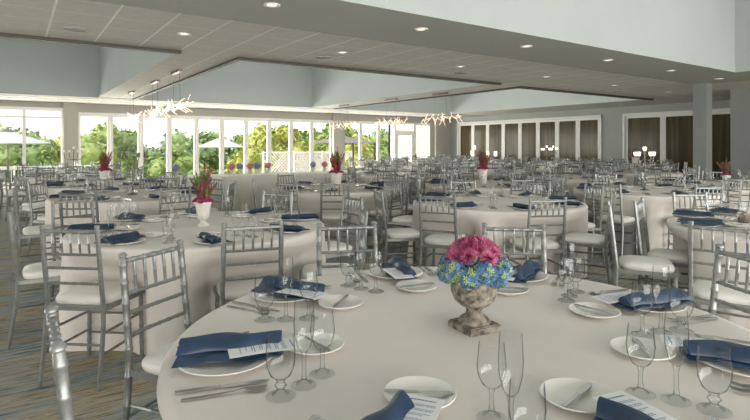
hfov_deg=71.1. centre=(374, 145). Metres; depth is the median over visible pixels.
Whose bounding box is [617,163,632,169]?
chair
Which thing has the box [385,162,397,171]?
chair
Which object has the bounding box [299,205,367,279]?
chair
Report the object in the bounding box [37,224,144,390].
chair
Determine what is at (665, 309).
champagne flute
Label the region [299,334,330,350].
butter knife
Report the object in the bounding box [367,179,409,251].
chair
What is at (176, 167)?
potted flower
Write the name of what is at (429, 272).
fork
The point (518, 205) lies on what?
napkin
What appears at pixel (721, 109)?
trim
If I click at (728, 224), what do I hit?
bread plate
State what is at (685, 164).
chair
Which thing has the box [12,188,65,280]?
chair
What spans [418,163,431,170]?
chair
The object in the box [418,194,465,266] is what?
chair
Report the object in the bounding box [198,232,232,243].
napkin
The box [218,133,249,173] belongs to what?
tree
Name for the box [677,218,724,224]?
napkin
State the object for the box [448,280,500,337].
stone urn
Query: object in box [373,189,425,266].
chair
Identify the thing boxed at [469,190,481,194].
napkin
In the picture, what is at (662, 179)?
napkin
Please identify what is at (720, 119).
door
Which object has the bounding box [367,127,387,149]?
tree
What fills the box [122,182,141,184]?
napkin
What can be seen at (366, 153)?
tree
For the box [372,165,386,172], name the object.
chair
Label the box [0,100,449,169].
wall
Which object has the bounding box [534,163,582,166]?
tablecloth
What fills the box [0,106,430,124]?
trim
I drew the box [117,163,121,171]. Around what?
chair
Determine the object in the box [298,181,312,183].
napkin
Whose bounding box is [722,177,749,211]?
chair
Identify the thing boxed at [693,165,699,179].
chair
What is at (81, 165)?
railing
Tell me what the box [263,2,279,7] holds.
recessed light
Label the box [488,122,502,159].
door
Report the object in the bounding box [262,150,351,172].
lattice fence
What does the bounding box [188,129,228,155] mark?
tree
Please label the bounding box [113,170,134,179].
chair
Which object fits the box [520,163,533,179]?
chair
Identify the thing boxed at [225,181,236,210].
chair
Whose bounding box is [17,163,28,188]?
chair
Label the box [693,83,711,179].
column
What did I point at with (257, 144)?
tree
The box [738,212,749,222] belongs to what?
votive holder
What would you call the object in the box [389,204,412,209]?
seat cushion
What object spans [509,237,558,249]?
seat cushion
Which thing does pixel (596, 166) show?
chair
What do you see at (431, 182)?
napkin
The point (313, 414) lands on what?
fork
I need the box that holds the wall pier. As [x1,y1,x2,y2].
[730,87,749,179]
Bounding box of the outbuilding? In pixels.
[388,124,427,161]
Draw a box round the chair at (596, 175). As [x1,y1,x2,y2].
[595,174,617,184]
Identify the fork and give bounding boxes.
[309,414,320,419]
[417,266,433,274]
[551,275,559,283]
[559,276,565,285]
[668,314,713,319]
[674,317,718,322]
[729,386,749,392]
[730,380,749,387]
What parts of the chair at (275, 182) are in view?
post, rail, post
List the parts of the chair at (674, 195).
post, rail, rail, post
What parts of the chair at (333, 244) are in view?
seat frame, post, rail, rail, post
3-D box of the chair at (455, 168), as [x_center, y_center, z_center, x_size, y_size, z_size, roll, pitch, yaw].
[1.524,0.912,11.707,0.481,0.928,0.410,0,0,-25]
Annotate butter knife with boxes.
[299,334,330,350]
[333,294,348,307]
[384,389,452,394]
[400,282,433,287]
[503,287,527,289]
[562,382,591,407]
[574,304,617,315]
[633,337,653,358]
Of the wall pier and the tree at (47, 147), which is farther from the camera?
the tree at (47, 147)
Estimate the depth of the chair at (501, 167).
11.82 m
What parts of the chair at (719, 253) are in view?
post, rail, rail, rail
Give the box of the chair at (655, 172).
[654,170,670,184]
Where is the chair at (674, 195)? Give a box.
[671,192,708,284]
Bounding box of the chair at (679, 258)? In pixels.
[633,197,693,290]
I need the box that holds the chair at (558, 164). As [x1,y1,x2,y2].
[557,163,571,173]
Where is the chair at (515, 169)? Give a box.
[514,167,525,179]
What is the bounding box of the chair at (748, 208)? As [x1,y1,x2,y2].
[747,192,749,212]
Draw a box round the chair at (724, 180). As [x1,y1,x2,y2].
[711,178,742,209]
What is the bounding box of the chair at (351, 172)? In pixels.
[331,172,352,182]
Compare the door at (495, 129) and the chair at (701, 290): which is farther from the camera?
the door at (495, 129)
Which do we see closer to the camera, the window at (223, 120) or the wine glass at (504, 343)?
the wine glass at (504, 343)
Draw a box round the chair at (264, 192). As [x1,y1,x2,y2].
[262,191,292,213]
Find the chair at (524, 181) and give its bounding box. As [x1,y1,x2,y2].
[523,180,550,196]
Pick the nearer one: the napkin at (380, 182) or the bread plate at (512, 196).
the bread plate at (512, 196)
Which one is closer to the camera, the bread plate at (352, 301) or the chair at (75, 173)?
the bread plate at (352, 301)
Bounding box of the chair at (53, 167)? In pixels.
[36,166,54,174]
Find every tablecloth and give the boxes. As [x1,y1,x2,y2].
[20,174,123,217]
[24,169,96,173]
[36,180,166,197]
[41,189,209,261]
[59,211,325,354]
[157,267,749,419]
[159,170,365,210]
[272,183,398,247]
[356,160,391,171]
[361,172,446,213]
[380,166,442,172]
[390,162,439,165]
[407,194,587,277]
[417,159,456,168]
[425,180,543,195]
[448,169,521,179]
[451,164,501,178]
[513,167,579,178]
[527,174,626,201]
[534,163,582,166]
[573,185,724,255]
[598,170,682,185]
[602,166,671,169]
[661,180,749,207]
[666,214,749,329]
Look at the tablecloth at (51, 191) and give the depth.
7.84 m
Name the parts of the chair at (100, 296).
post, rail, rail, rail, rail, leg, seat frame, post, leg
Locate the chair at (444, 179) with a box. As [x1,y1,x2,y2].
[443,177,466,194]
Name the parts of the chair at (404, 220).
post, seat frame, post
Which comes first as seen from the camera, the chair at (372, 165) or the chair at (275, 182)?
the chair at (275, 182)
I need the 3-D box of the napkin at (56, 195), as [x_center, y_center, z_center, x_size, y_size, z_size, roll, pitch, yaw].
[-3.587,0.575,6.064,0.306,0.038,0.149,0,0,-32]
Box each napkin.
[42,181,63,183]
[47,183,63,186]
[49,194,71,198]
[57,190,84,193]
[68,223,114,229]
[93,195,109,200]
[94,231,145,244]
[104,186,118,189]
[115,212,145,219]
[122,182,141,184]
[148,185,166,188]
[148,194,164,198]
[171,330,283,368]
[184,206,195,213]
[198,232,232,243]
[244,206,274,213]
[250,276,324,299]
[269,223,309,232]
[281,213,318,218]
[283,186,303,189]
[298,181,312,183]
[361,390,414,419]
[365,186,382,189]
[370,181,386,183]
[378,256,416,279]
[415,197,442,200]
[424,192,449,196]
[429,181,446,183]
[450,201,476,207]
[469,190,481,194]
[497,183,514,186]
[508,259,542,282]
[512,203,539,209]
[518,191,532,195]
[548,196,577,199]
[552,201,583,205]
[578,183,600,185]
[594,396,654,419]
[611,287,692,310]
[613,182,626,185]
[616,189,629,192]
[657,183,672,186]
[662,179,681,180]
[671,190,687,193]
[672,209,713,216]
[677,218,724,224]
[679,339,749,369]
[682,181,701,183]
[697,189,719,192]
[709,207,744,213]
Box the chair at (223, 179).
[209,178,224,211]
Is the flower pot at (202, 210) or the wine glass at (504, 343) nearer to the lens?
the wine glass at (504, 343)
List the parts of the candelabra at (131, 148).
stem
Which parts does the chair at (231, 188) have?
post, post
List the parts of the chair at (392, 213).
leg, seat frame, post, post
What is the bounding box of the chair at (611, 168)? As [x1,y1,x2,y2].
[595,167,612,174]
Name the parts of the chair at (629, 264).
post, post, seat frame, leg, leg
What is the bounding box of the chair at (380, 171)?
[377,169,400,203]
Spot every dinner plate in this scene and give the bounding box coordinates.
[93,198,114,201]
[103,237,145,245]
[111,217,145,221]
[146,196,169,199]
[178,211,190,214]
[179,357,270,376]
[194,236,237,244]
[244,210,272,214]
[252,292,305,302]
[273,227,308,233]
[287,218,315,220]
[367,266,422,278]
[456,206,477,208]
[510,268,547,281]
[513,207,540,210]
[617,292,686,312]
[674,214,703,217]
[684,224,719,226]
[703,342,749,377]
[708,210,736,214]
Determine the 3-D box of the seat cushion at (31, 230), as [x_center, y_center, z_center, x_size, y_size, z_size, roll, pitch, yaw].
[-3.571,0.892,5.652,0.370,0.061,0.380,0,0,-36]
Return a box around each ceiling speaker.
[63,27,86,31]
[315,56,330,58]
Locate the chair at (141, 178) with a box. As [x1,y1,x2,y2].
[139,176,161,188]
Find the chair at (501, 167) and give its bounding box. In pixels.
[500,166,515,178]
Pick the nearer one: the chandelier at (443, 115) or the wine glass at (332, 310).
the wine glass at (332, 310)
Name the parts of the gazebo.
post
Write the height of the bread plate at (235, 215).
0.020 m
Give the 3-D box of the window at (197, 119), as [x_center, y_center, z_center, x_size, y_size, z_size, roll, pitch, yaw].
[-6.755,0.105,21.385,1.029,2.500,0.070,0,0,-35]
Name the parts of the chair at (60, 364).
post, rail, post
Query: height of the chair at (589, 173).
0.928 m
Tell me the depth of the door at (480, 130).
26.95 m
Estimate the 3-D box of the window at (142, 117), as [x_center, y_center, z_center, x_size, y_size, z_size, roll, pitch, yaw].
[-8.468,0.105,20.208,1.029,2.500,0.070,0,0,-35]
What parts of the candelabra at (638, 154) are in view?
stem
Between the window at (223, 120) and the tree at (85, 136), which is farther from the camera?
the tree at (85, 136)
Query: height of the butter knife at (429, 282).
0.004 m
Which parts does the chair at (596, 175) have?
rail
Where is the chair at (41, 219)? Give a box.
[26,181,47,257]
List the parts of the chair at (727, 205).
post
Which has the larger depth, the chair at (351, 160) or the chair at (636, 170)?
the chair at (351, 160)
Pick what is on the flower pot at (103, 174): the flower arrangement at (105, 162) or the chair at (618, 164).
the flower arrangement at (105, 162)
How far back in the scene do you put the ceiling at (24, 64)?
15.64 m
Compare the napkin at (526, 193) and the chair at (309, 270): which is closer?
the chair at (309, 270)
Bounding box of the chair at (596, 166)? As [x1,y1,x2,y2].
[596,166,610,174]
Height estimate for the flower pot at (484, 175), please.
0.240 m
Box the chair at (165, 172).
[164,171,177,188]
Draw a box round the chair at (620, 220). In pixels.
[590,183,637,257]
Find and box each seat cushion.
[22,200,44,205]
[22,205,44,210]
[22,260,60,278]
[23,224,60,234]
[37,215,44,220]
[56,281,133,304]
[142,341,174,375]
[216,279,262,299]
[273,210,285,212]
[287,211,311,213]
[302,263,353,278]
[322,212,346,218]
[325,241,351,254]
[369,209,401,215]
[383,228,422,237]
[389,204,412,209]
[392,215,412,223]
[423,233,465,245]
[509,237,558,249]
[565,232,604,244]
[588,222,594,227]
[596,214,634,222]
[619,255,674,272]
[647,248,693,264]
[693,280,749,305]
[722,204,747,210]
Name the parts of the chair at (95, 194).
post, rail, rail, rail, post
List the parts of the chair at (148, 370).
post, seat frame, rail, rail, rail, rail, post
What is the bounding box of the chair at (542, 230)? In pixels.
[481,222,546,273]
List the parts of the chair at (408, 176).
post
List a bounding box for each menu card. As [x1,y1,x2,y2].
[228,337,302,358]
[277,288,328,299]
[382,268,414,278]
[404,393,445,419]
[508,270,514,280]
[591,391,676,419]
[592,292,631,303]
[659,334,711,346]
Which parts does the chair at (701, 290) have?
post, rail, rail, rail, seat frame, rail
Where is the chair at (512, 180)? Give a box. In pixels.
[510,178,534,194]
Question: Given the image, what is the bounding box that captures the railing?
[0,165,90,183]
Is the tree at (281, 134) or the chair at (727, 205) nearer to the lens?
the chair at (727, 205)
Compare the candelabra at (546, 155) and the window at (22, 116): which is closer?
the candelabra at (546, 155)
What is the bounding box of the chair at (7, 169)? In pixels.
[0,168,24,215]
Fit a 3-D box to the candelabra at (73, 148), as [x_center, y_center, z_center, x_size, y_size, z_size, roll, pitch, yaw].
[-6.143,0.312,10.703,0.416,0.600,0.117,0,0,-2]
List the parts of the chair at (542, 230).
post, rail, rail, post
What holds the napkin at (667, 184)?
on the dinner plate
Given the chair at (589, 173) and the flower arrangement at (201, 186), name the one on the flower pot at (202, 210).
the flower arrangement at (201, 186)
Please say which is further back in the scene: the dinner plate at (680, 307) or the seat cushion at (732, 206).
the seat cushion at (732, 206)
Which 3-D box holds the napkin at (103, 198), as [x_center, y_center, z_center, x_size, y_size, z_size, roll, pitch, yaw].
[-3.041,0.575,5.833,0.149,0.038,0.306,0,0,-16]
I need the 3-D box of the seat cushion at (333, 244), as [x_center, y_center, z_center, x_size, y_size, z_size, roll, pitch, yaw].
[-0.419,0.892,4.663,0.370,0.061,0.380,0,0,-32]
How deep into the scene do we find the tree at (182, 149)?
38.53 m
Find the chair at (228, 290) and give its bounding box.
[213,220,283,308]
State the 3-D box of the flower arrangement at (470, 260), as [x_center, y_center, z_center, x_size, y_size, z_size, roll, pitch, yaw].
[0.335,0.379,1.762,0.251,0.170,0.253,0,0,13]
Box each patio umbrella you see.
[0,127,50,183]
[199,137,243,147]
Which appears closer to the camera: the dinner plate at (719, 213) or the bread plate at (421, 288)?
the bread plate at (421, 288)
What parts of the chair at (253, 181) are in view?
post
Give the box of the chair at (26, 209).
[13,177,44,243]
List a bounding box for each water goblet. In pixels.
[265,337,295,392]
[508,379,546,419]
[669,288,693,329]
[696,343,732,408]
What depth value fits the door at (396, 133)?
27.02 m
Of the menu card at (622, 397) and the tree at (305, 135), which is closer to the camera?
the menu card at (622, 397)
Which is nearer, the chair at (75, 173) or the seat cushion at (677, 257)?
the seat cushion at (677, 257)
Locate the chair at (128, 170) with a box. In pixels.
[126,166,137,178]
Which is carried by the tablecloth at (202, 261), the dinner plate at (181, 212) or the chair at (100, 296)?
the dinner plate at (181, 212)
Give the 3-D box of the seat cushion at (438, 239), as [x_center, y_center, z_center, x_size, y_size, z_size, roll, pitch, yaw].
[0.679,0.892,5.064,0.380,0.061,0.370,0,0,25]
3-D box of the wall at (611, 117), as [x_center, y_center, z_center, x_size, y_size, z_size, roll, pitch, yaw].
[10.540,-0.083,16.709,3.500,2.915,27.600,0,0,-35]
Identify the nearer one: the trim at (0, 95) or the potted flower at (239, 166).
the potted flower at (239, 166)
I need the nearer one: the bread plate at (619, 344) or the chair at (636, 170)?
the bread plate at (619, 344)
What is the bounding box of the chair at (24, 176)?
[13,174,44,227]
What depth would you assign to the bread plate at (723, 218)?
4.33 m
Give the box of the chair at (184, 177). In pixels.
[181,173,186,186]
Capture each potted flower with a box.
[172,164,179,171]
[228,163,235,169]
[237,163,243,169]
[246,163,253,169]
[254,162,260,169]
[264,162,271,168]
[309,161,315,167]
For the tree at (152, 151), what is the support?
on the ground
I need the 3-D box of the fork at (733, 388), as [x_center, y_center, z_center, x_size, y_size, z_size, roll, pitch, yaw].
[0.979,0.605,1.274,0.198,0.009,0.023,0,0,19]
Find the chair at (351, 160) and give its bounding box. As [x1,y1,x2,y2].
[349,157,362,170]
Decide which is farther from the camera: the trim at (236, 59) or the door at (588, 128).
the door at (588, 128)
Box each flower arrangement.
[97,146,112,170]
[188,160,217,203]
[327,145,344,173]
[437,234,512,289]
[475,146,490,169]
[716,157,734,175]
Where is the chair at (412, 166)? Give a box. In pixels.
[411,165,426,172]
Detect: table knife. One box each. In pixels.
[175,379,268,394]
[232,301,279,310]
[355,270,367,282]
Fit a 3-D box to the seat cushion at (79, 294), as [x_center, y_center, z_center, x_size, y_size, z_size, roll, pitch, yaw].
[-1.708,0.892,3.237,0.380,0.061,0.370,0,0,6]
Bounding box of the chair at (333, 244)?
[325,194,363,268]
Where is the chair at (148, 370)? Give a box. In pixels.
[118,239,190,419]
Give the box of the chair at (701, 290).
[687,221,749,318]
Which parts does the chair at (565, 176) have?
post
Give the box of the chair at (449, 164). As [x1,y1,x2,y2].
[446,162,452,178]
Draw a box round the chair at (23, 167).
[22,166,37,202]
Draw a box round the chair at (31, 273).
[6,207,60,348]
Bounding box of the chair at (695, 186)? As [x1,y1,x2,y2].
[667,185,723,248]
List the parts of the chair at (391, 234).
post, post, seat frame, leg, leg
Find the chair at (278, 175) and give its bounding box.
[277,173,294,183]
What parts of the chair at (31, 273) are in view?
post, post, seat frame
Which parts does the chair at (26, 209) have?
post, post, seat frame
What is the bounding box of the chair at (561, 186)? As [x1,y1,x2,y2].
[551,178,594,233]
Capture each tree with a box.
[0,123,49,182]
[17,136,59,181]
[38,134,60,165]
[59,133,91,143]
[81,122,123,168]
[116,128,143,178]
[133,140,165,177]
[143,128,216,177]
[143,144,156,152]
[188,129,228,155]
[190,130,228,173]
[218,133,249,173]
[225,131,277,173]
[248,131,283,161]
[251,122,306,172]
[296,128,318,170]
[306,123,353,170]
[345,124,375,170]
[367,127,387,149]
[372,140,387,159]
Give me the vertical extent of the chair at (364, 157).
0.928 m
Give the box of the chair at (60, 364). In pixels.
[44,305,74,419]
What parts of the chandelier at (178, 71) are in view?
canopy plate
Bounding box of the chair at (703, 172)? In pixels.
[702,170,721,179]
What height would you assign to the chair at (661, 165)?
0.928 m
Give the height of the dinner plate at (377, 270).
0.020 m
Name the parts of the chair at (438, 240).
post, leg, seat frame, rail, rail, rail, rail, post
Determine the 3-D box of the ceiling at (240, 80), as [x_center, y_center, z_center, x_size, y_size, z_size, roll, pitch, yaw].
[-2.424,-3.033,14.958,6.790,2.785,10.040,0,0,-35]
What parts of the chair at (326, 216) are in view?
post, rail, rail, rail, seat frame, post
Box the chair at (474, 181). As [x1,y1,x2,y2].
[450,180,476,194]
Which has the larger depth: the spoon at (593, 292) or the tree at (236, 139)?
the tree at (236, 139)
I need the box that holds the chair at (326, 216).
[320,182,350,256]
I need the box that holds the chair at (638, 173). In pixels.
[635,171,646,185]
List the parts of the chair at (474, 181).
post, rail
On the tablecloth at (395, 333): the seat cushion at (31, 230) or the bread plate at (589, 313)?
the bread plate at (589, 313)
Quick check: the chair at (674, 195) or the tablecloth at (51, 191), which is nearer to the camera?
the chair at (674, 195)
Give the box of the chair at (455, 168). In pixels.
[446,166,456,178]
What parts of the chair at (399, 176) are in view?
post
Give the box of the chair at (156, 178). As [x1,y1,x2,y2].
[155,176,179,188]
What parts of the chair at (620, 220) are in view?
post, rail, seat frame, post, leg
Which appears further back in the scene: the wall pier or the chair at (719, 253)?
the wall pier
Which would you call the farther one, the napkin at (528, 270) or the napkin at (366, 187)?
the napkin at (366, 187)
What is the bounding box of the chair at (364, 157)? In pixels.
[364,157,376,171]
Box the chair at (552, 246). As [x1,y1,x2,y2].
[505,197,566,276]
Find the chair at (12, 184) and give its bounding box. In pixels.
[7,165,18,204]
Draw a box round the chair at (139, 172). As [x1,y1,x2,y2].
[135,167,142,179]
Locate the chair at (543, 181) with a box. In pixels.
[542,172,555,194]
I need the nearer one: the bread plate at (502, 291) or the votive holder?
the bread plate at (502, 291)
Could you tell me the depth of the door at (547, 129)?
23.57 m
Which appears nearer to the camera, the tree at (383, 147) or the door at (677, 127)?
the door at (677, 127)
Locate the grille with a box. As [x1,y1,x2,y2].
[65,28,84,30]
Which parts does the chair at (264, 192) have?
post, rail, post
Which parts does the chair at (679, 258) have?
post, post, seat frame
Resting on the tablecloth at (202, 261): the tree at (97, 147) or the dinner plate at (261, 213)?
the dinner plate at (261, 213)
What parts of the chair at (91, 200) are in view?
post, rail, rail, rail, post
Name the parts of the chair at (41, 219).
post, post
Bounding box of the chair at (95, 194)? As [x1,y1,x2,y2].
[58,192,98,281]
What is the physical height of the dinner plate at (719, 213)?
0.020 m
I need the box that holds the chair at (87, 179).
[86,177,113,191]
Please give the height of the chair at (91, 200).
0.927 m
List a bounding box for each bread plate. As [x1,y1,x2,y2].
[116,225,141,230]
[141,231,165,237]
[142,218,164,222]
[196,231,220,235]
[232,214,252,217]
[259,218,280,222]
[289,332,343,355]
[318,295,363,309]
[383,376,456,408]
[396,280,436,292]
[498,282,528,295]
[509,195,523,197]
[539,378,612,413]
[569,302,620,318]
[610,336,676,360]
[715,216,737,220]
[725,222,747,227]
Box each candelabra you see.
[62,147,84,175]
[117,147,146,194]
[541,146,552,167]
[634,147,655,190]
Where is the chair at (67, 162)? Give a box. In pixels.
[52,162,67,168]
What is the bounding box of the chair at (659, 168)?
[639,167,660,185]
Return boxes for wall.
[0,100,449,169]
[450,100,729,162]
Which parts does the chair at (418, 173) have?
post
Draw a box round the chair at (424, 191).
[413,169,441,199]
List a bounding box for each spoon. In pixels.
[181,384,266,401]
[227,305,269,313]
[348,272,359,281]
[590,289,628,293]
[694,333,749,342]
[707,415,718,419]
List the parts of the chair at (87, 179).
post, rail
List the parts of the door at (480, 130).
pane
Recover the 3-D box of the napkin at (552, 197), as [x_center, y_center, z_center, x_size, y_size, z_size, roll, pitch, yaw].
[2.104,0.575,5.892,0.307,0.038,0.149,0,0,4]
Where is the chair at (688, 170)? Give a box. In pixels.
[687,166,697,179]
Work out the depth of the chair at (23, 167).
12.02 m
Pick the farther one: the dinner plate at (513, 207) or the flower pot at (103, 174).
the flower pot at (103, 174)
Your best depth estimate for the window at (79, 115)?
18.84 m
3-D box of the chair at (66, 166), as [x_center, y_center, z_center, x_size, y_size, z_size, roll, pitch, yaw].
[-7.145,0.912,12.443,0.410,0.928,0.481,0,0,-35]
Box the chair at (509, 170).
[508,168,514,179]
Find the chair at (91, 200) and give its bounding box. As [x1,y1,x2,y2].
[50,196,94,301]
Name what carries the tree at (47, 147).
on the ground
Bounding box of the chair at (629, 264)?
[606,201,679,290]
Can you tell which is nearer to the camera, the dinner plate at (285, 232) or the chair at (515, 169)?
the dinner plate at (285, 232)
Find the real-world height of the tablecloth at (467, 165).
0.758 m
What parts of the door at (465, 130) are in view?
pane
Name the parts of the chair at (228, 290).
leg, seat frame, post, rail, rail, rail, rail, post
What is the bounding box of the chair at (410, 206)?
[388,176,420,225]
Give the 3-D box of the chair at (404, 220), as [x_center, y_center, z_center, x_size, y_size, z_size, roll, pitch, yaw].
[0.402,0.913,6.468,0.479,0.927,0.410,0,0,36]
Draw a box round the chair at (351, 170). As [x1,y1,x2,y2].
[347,168,356,182]
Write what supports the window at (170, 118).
in the wall at (439, 134)
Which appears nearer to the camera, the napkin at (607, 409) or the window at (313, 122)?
the napkin at (607, 409)
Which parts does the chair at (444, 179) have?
post, rail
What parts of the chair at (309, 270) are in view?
seat frame, post, post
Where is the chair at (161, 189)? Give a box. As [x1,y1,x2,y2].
[158,186,191,214]
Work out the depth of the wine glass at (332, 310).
1.41 m
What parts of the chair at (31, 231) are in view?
post, post, seat frame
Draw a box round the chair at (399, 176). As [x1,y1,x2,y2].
[388,173,405,227]
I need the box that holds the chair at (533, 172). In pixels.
[532,170,561,196]
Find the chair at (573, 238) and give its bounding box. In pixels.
[559,192,616,284]
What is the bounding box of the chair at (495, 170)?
[494,170,513,180]
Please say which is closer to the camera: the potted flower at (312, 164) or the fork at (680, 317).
the fork at (680, 317)
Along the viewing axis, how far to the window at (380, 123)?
26.63 m
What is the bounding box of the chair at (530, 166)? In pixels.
[522,164,532,179]
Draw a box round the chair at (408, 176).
[407,174,417,227]
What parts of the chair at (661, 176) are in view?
rail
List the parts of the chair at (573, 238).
leg, leg, seat frame, post, post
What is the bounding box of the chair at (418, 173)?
[409,171,426,226]
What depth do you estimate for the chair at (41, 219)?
6.48 m
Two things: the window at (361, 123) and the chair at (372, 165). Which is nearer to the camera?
the chair at (372, 165)
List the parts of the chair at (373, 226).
post, rail, rail, rail, post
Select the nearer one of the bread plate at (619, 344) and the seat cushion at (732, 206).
the bread plate at (619, 344)
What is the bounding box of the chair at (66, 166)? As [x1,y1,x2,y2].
[65,165,83,172]
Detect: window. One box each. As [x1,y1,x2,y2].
[0,108,23,186]
[24,109,62,168]
[78,114,109,168]
[110,115,140,178]
[141,116,168,179]
[169,117,195,175]
[196,118,221,174]
[222,119,245,173]
[246,119,268,172]
[269,120,290,172]
[291,121,311,171]
[312,121,331,170]
[345,123,360,166]
[361,123,378,159]
[379,123,393,159]
[415,124,429,155]
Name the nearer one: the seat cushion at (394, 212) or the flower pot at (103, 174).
the seat cushion at (394, 212)
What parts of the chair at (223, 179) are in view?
post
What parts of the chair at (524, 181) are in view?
rail, post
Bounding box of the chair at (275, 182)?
[274,181,318,218]
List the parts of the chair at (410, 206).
post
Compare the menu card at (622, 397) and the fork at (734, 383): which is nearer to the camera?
the menu card at (622, 397)
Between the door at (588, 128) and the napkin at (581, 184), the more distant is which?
the door at (588, 128)
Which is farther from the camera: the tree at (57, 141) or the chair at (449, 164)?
the tree at (57, 141)
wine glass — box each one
[310,310,334,371]
[476,343,506,414]
[625,326,655,391]
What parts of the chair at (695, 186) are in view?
leg, post, rail, post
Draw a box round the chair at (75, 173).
[55,171,76,181]
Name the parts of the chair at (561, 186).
post, post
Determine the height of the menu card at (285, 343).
0.004 m
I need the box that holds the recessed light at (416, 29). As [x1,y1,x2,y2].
[414,27,427,30]
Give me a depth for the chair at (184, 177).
8.69 m
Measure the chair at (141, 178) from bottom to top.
0.927 m
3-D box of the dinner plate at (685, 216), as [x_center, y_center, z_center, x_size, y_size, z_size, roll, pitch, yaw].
[2.721,0.602,4.517,0.266,0.020,0.266,0,0,-43]
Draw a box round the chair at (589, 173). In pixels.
[580,172,609,201]
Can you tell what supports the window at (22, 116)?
in the wall at (439, 134)
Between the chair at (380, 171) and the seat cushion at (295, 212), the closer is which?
the seat cushion at (295, 212)
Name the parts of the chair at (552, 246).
post, seat frame, rail, rail, rail, rail, post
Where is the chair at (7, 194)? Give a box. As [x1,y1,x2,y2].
[0,171,31,221]
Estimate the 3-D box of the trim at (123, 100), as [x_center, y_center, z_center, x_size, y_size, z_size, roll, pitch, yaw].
[-4.991,-1.518,20.504,9.000,0.016,0.950,0,0,-35]
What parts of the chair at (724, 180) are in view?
post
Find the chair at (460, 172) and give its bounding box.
[443,170,461,178]
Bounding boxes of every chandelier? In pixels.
[123,91,141,122]
[143,80,166,118]
[163,69,193,116]
[332,104,355,128]
[376,98,407,126]
[421,92,461,125]
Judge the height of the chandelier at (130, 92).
0.906 m
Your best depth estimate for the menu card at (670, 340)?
1.55 m
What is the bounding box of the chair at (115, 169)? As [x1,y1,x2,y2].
[96,169,115,178]
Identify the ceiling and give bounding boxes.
[0,0,749,117]
[0,37,161,92]
[148,61,465,103]
[360,88,615,110]
[413,0,749,64]
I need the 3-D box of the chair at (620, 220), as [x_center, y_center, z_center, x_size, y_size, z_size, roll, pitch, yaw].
[2.952,0.913,6.483,0.479,0.927,0.410,0,0,-42]
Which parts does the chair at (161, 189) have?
post, rail, rail, rail, post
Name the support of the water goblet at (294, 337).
on the tablecloth at (395, 333)
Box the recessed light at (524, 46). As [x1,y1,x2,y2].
[520,45,532,47]
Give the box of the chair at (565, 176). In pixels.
[554,175,568,195]
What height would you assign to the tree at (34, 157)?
7.791 m
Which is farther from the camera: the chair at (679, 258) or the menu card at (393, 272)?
the chair at (679, 258)
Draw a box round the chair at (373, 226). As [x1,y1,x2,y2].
[316,221,377,276]
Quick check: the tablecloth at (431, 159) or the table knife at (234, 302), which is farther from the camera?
the tablecloth at (431, 159)
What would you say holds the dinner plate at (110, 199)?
on the tablecloth at (139, 205)
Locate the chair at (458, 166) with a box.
[458,166,474,179]
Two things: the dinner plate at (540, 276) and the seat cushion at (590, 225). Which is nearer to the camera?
the dinner plate at (540, 276)
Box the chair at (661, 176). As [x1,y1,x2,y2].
[659,175,685,187]
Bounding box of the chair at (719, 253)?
[708,243,749,315]
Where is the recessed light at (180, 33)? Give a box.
[177,32,190,35]
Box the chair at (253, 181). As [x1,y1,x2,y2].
[252,178,287,212]
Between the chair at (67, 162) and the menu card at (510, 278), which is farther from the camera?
the chair at (67, 162)
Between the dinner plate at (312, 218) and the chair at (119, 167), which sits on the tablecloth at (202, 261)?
the dinner plate at (312, 218)
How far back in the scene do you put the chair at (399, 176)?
8.41 m
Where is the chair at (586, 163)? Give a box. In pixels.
[586,163,595,173]
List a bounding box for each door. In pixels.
[394,124,414,161]
[459,123,472,157]
[473,123,487,159]
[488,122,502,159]
[503,121,519,158]
[520,120,537,163]
[538,119,556,160]
[557,118,577,160]
[578,117,598,172]
[625,114,662,163]
[663,113,692,177]
[712,111,729,178]
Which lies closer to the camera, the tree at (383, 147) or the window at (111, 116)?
the window at (111, 116)
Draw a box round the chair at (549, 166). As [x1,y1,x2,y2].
[549,166,565,173]
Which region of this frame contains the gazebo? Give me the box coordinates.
[314,136,374,159]
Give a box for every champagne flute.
[293,301,314,382]
[498,334,523,399]
[664,309,688,398]
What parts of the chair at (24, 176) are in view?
post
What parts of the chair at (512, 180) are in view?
post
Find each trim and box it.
[0,32,181,53]
[0,53,172,96]
[0,95,102,101]
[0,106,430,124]
[118,100,347,111]
[132,57,501,99]
[140,82,486,106]
[333,86,653,108]
[339,0,749,71]
[342,98,637,113]
[350,111,457,116]
[457,108,729,166]
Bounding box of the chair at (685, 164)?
[682,162,687,176]
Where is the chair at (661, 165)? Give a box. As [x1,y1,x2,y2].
[660,164,675,170]
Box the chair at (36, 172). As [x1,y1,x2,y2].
[35,171,58,219]
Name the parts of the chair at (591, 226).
post, rail, seat frame, post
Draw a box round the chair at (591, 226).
[583,184,604,267]
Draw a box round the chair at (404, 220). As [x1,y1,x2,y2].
[383,181,412,257]
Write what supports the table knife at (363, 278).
on the tablecloth at (395, 333)
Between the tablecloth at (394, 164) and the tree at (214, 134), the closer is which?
the tablecloth at (394, 164)
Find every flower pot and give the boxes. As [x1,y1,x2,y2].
[98,170,110,183]
[193,201,212,226]
[330,172,342,187]
[478,169,487,183]
[632,157,638,165]
[721,175,730,183]
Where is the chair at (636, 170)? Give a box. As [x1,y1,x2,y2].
[633,168,645,185]
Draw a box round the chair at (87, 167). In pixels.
[86,166,100,173]

